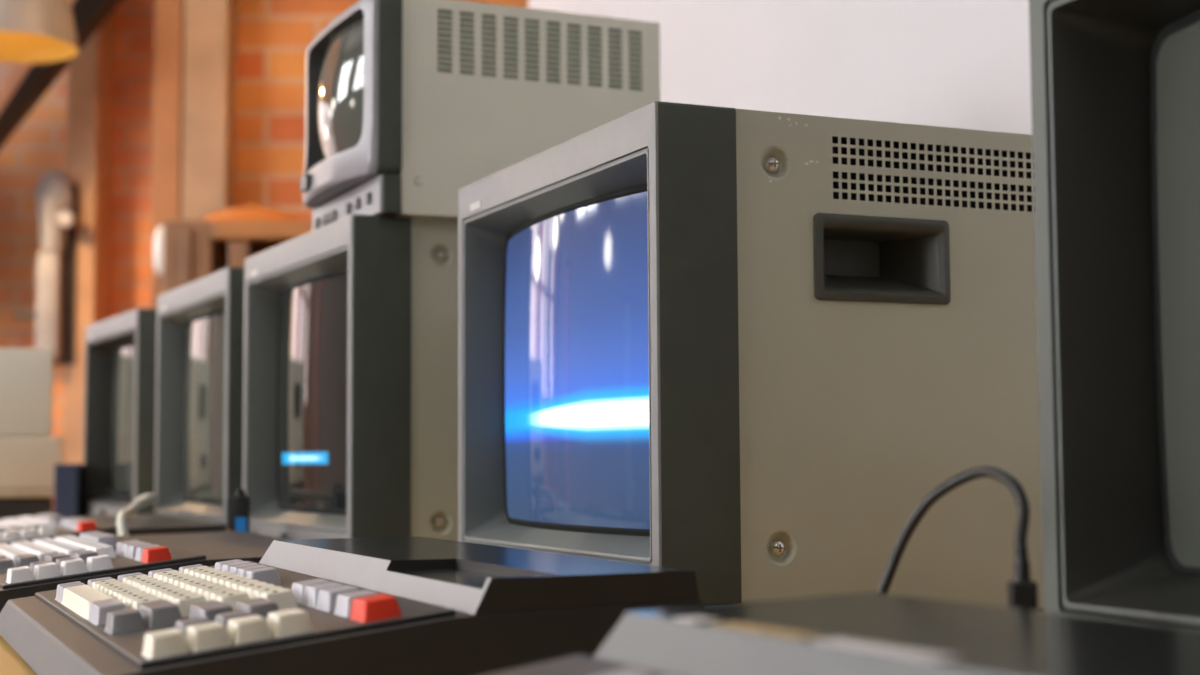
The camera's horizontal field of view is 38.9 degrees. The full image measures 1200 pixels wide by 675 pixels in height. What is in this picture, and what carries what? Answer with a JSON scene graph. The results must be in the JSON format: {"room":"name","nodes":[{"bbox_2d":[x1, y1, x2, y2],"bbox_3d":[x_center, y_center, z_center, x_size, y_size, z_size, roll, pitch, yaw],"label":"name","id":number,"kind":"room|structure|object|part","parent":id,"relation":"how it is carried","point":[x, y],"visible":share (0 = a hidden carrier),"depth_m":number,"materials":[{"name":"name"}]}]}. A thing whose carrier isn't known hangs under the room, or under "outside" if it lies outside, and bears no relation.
{"room":"computer lab","nodes":[
{"label":"computer lab","id":0,"kind":"room"},
{"bbox_2d":[0,0,154,513],"bbox_3d":[-3.132,-0.382,5.643,4.140,3.300,0.200,0,-4,0],"label":"wall","id":1,"kind":"structure","parent":0,"point":[37,147],"depth_m":5.55,"materials":[{"name":"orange brick"}]},
{"bbox_2d":[235,0,527,220],"bbox_3d":[-0.088,-0.442,5.060,1.970,3.300,1.370,0,-4,0],"label":"wall pier","id":2,"kind":"object","parent":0,"point":[273,37],"visible":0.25,"depth_m":4.39,"materials":[{"name":"orange brick"}]},
{"bbox_2d":[0,0,74,111],"bbox_3d":[-1.665,-1.061,5.090,1.369,1.970,0.200,0,-4,0],"label":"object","id":3,"kind":"structure","parent":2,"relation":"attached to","point":[11,74],"depth_m":5.04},
{"bbox_2d":[528,0,1031,134],"bbox_3d":[0.947,-0.737,1.058,0.120,3.300,4.835,2,-5,-25],"label":"wall","id":4,"kind":"structure","parent":0,"point":[962,64],"depth_m":2.22,"materials":[{"name":"white paint"}]},
{"bbox_3d":[-0.515,-2.460,0.679,9.400,0.100,11.400,0,-4,0],"label":"ceiling","id":5,"kind":"structure","parent":0,"visible":0},
{"bbox_2d":[0,0,77,62],"bbox_3d":[-1.424,-1.423,4.114,0.330,1.463,0.330,0,-4,0],"label":"pendant lamp","id":6,"kind":"object","parent":5,"relation":"hanging from","point":[31,31],"visible":1,"depth_m":4.03,"materials":[{"name":"beige fabric"}]},
{"bbox_2d":[0,0,121,148],"bbox_3d":[-1.569,-1.075,5.292,1.640,2.021,0.085,0,-4,0],"label":"brace","id":7,"kind":"object","parent":5,"relation":"attached to","point":[88,15],"visible":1,"depth_m":5.24,"materials":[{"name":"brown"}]},
{"bbox_3d":[-0.494,0.932,0.434,9.400,0.100,11.400,0,-4,0],"label":"floor","id":8,"kind":"structure","parent":0,"visible":0},
{"bbox_2d":[62,12,112,463],"bbox_3d":[-1.645,-0.404,5.464,0.095,3.300,0.160,0,-4,0],"label":"timber post","id":9,"kind":"object","parent":8,"relation":"on","point":[90,71],"visible":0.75,"depth_m":5.40,"materials":[{"name":"brown wood"}]},
{"bbox_2d":[14,171,77,364],"bbox_3d":[-1.738,-0.221,5.330,0.196,0.608,0.100,0,-4,0],"label":"wall fitting","id":10,"kind":"object","parent":9,"relation":"attached to","point":[54,316],"visible":0.93,"depth_m":5.31,"materials":[{"name":"grey metal"}]},
{"bbox_3d":[-1.695,-0.200,5.367,0.082,0.570,0.015,0,-4,0],"label":"plate","id":11,"kind":"part","parent":10,"relation":"part of","materials":[{"name":"grey metal"}]},
{"bbox_2d":[151,0,184,308],"bbox_3d":[-1.093,-0.488,4.332,0.070,3.300,0.090,0,-4,0],"label":"timber post","id":12,"kind":"object","parent":8,"relation":"on","point":[169,14],"visible":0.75,"depth_m":4.29,"materials":[{"name":"brown wood"}]},
{"bbox_2d":[153,226,163,276],"bbox_3d":[-1.063,-0.205,4.185,0.042,0.124,0.160,0,-4,0],"label":"wall lamp","id":13,"kind":"object","parent":12,"relation":"attached to","point":[158,246],"visible":0.57,"depth_m":4.11,"materials":[{"name":"white"}]},
{"bbox_2d":[182,0,236,219],"bbox_3d":[-0.993,-0.490,4.322,0.110,3.300,0.110,0,-4,0],"label":"timber post","id":14,"kind":"object","parent":8,"relation":"on","point":[209,89],"visible":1,"depth_m":4.28,"materials":[{"name":"brown wood"}]},
{"bbox_2d":[163,220,311,293],"bbox_3d":[-0.615,0.439,3.851,0.675,1.376,0.376,0,-4,0],"label":"chair","id":15,"kind":"object","parent":8,"relation":"on","point":[194,250],"visible":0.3,"depth_m":3.72,"materials":[{"name":"brown wood"}]},
{"bbox_3d":[-0.898,0.414,3.670,0.022,1.302,0.012,0,-4,0],"label":"column moulding","id":16,"kind":"part","parent":15,"relation":"part of","materials":[{"name":"brown wood"}]},
{"bbox_3d":[-0.789,0.421,3.707,0.044,1.272,0.045,0,-4,0],"label":"post","id":17,"kind":"part","parent":15,"relation":"part of","materials":[{"name":"brown wood"}]},
{"bbox_2d":[201,203,305,221],"bbox_3d":[-0.792,-0.278,3.890,0.257,0.060,0.257,0,-4,0],"label":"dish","id":18,"kind":"object","parent":15,"relation":"on","point":[252,212],"visible":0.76,"depth_m":3.79,"materials":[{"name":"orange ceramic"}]},
{"bbox_2d":[0,609,1043,674],"bbox_3d":[-0.268,0.589,1.539,0.880,0.740,3.900,2,-5,-25],"label":"desk","id":19,"kind":"object","parent":8,"relation":"on","point":[11,662],"visible":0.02,"depth_m":0.90,"materials":[{"name":"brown wood"}]},
{"bbox_2d":[0,497,52,519],"bbox_3d":[-1.195,0.305,3.001,0.430,0.048,0.340,1,-4,-19],"label":"plinth","id":20,"kind":"object","parent":19,"relation":"on","point":[14,507],"visible":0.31,"depth_m":2.90,"materials":[{"name":"brown wood"}]},
{"bbox_2d":[0,436,61,496],"bbox_3d":[-1.194,0.229,3.006,0.453,0.103,0.382,1,-4,-19],"label":"desktop computer","id":21,"kind":"object","parent":19,"relation":"on","point":[27,463],"visible":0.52,"depth_m":2.89,"materials":[{"name":"beige plastic"}]},
{"bbox_2d":[0,348,52,435],"bbox_3d":[-1.203,0.102,3.014,0.436,0.151,0.358,1,-4,-19],"label":"monitor","id":22,"kind":"object","parent":21,"relation":"on","point":[26,374],"depth_m":2.91,"materials":[{"name":"beige plastic"}]},
{"bbox_2d":[54,464,82,516],"bbox_3d":[-0.851,0.255,2.724,0.036,0.104,0.100,0,-4,-11],"label":"box","id":23,"kind":"object","parent":19,"relation":"on","point":[68,478],"visible":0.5,"depth_m":2.68,"materials":[{"name":"blue"}]},
{"bbox_2d":[0,513,225,544],"bbox_3d":[-0.594,0.222,1.899,0.275,0.047,0.431,2,-5,-26],"label":"computer","id":24,"kind":"object","parent":19,"relation":"on","point":[28,528],"visible":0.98,"depth_m":1.77,"materials":[{"name":"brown plastic"}]},
{"bbox_3d":[-0.636,0.214,1.878,0.133,0.021,0.411,2,-5,-26],"label":"key plate","id":25,"kind":"part","parent":24,"relation":"part of","materials":[{"name":"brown plastic"}]},
{"bbox_2d":[82,308,156,516],"bbox_3d":[-0.577,0.139,2.692,0.403,0.327,0.373,2,-5,-28],"label":"monitor","id":26,"kind":"object","parent":19,"relation":"on","point":[120,350],"visible":0.34,"depth_m":2.60,"materials":[{"name":"grey plastic"}]},
{"bbox_2d":[117,494,156,535],"bbox_3d":[-0.534,0.216,1.970,0.040,0.066,0.755,1,-4,-15],"label":"cable","id":27,"kind":"object","parent":19,"relation":"on","point":[122,529],"visible":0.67,"depth_m":1.70,"materials":[{"name":"beige plastic"}]},
{"bbox_2d":[0,531,292,611],"bbox_3d":[-0.378,0.182,1.355,0.275,0.047,0.431,2,-5,-25],"label":"computer","id":28,"kind":"object","parent":19,"relation":"on","point":[27,568],"visible":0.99,"depth_m":1.23,"materials":[{"name":"brown plastic"}]},
{"bbox_3d":[-0.420,0.173,1.335,0.133,0.021,0.411,2,-5,-25],"label":"key plate","id":29,"kind":"part","parent":28,"relation":"part of","materials":[{"name":"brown plastic"}]},
{"bbox_2d":[155,267,244,522],"bbox_3d":[-0.329,0.100,2.179,0.403,0.327,0.373,2,-5,-27],"label":"monitor","id":30,"kind":"object","parent":19,"relation":"on","point":[200,359],"visible":0.27,"depth_m":2.07,"materials":[{"name":"grey plastic"}]},
{"bbox_2d":[226,488,249,532],"bbox_3d":[-0.351,0.186,1.654,0.023,0.080,0.037,0,-4,-6],"label":"bottle","id":31,"kind":"object","parent":19,"relation":"on","point":[238,506],"visible":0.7,"depth_m":1.64,"materials":[{"name":"black plastic"}]},
{"bbox_2d":[243,214,457,540],"bbox_3d":[-0.128,0.070,1.770,0.403,0.327,0.373,2,-5,-27],"label":"monitor","id":32,"kind":"object","parent":19,"relation":"on","point":[350,387],"visible":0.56,"depth_m":1.56,"materials":[{"name":"grey plastic"}]},
{"bbox_2d":[300,0,659,230],"bbox_3d":[-0.130,-0.202,1.691,0.310,0.203,0.236,2,-5,-25],"label":"television","id":33,"kind":"object","parent":32,"relation":"on","point":[410,104],"visible":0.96,"depth_m":1.58,"materials":[{"name":"grey plastic"}]},
{"bbox_3d":[-0.237,-0.121,1.636,0.020,0.035,0.230,2,-5,-25],"label":"control panel","id":34,"kind":"part","parent":33,"relation":"part of","materials":[{"name":"grey plastic"}]},
{"bbox_3d":[-0.060,-0.112,1.590,0.262,0.008,0.004,2,-5,-25],"label":"rail","id":35,"kind":"part","parent":33,"relation":"part of","materials":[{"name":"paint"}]},
{"bbox_2d":[0,536,703,674],"bbox_3d":[-0.164,0.145,0.917,0.275,0.054,0.431,1,-5,-24],"label":"computer","id":36,"kind":"object","parent":19,"relation":"on","point":[418,605],"visible":1,"depth_m":0.77,"materials":[{"name":"brown plastic"}]},
{"bbox_3d":[-0.207,0.141,0.897,0.133,0.021,0.411,1,-5,-24],"label":"key plate","id":37,"kind":"part","parent":36,"relation":"part of","materials":[{"name":"brown plastic"}]},
{"bbox_2d":[458,101,1043,608],"bbox_3d":[0.141,0.033,1.291,0.403,0.327,0.373,1,-5,-24],"label":"monitor","id":38,"kind":"object","parent":19,"relation":"on","point":[741,350],"visible":0.91,"depth_m":1.12,"materials":[{"name":"grey plastic"}]},
{"bbox_2d":[489,592,1199,674],"bbox_3d":[0.069,0.103,0.376,0.275,0.057,0.431,2,-5,-27],"label":"computer","id":39,"kind":"object","parent":19,"relation":"on","point":[869,633],"visible":1,"depth_m":0.49,"materials":[{"name":"brown plastic"}]},
{"bbox_3d":[0.027,0.102,0.353,0.133,0.021,0.411,0,-4,-27],"label":"key plate","id":40,"kind":"part","parent":39,"relation":"part of","materials":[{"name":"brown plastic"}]},
{"bbox_2d":[876,466,1037,610],"bbox_3d":[0.144,0.103,0.694,0.027,0.102,0.108,2,-5,-29],"label":"power cable","id":41,"kind":"object","parent":19,"relation":"on","point":[1022,593],"visible":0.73,"depth_m":0.68,"materials":[{"name":"black rubber"}]},
{"bbox_2d":[1029,0,1199,628],"bbox_3d":[0.442,-0.015,0.637,0.403,0.327,0.373,1,-4,-22],"label":"monitor","id":42,"kind":"object","parent":19,"relation":"on","point":[1115,84],"visible":0.9,"depth_m":0.72,"materials":[{"name":"grey plastic"}]}
]}

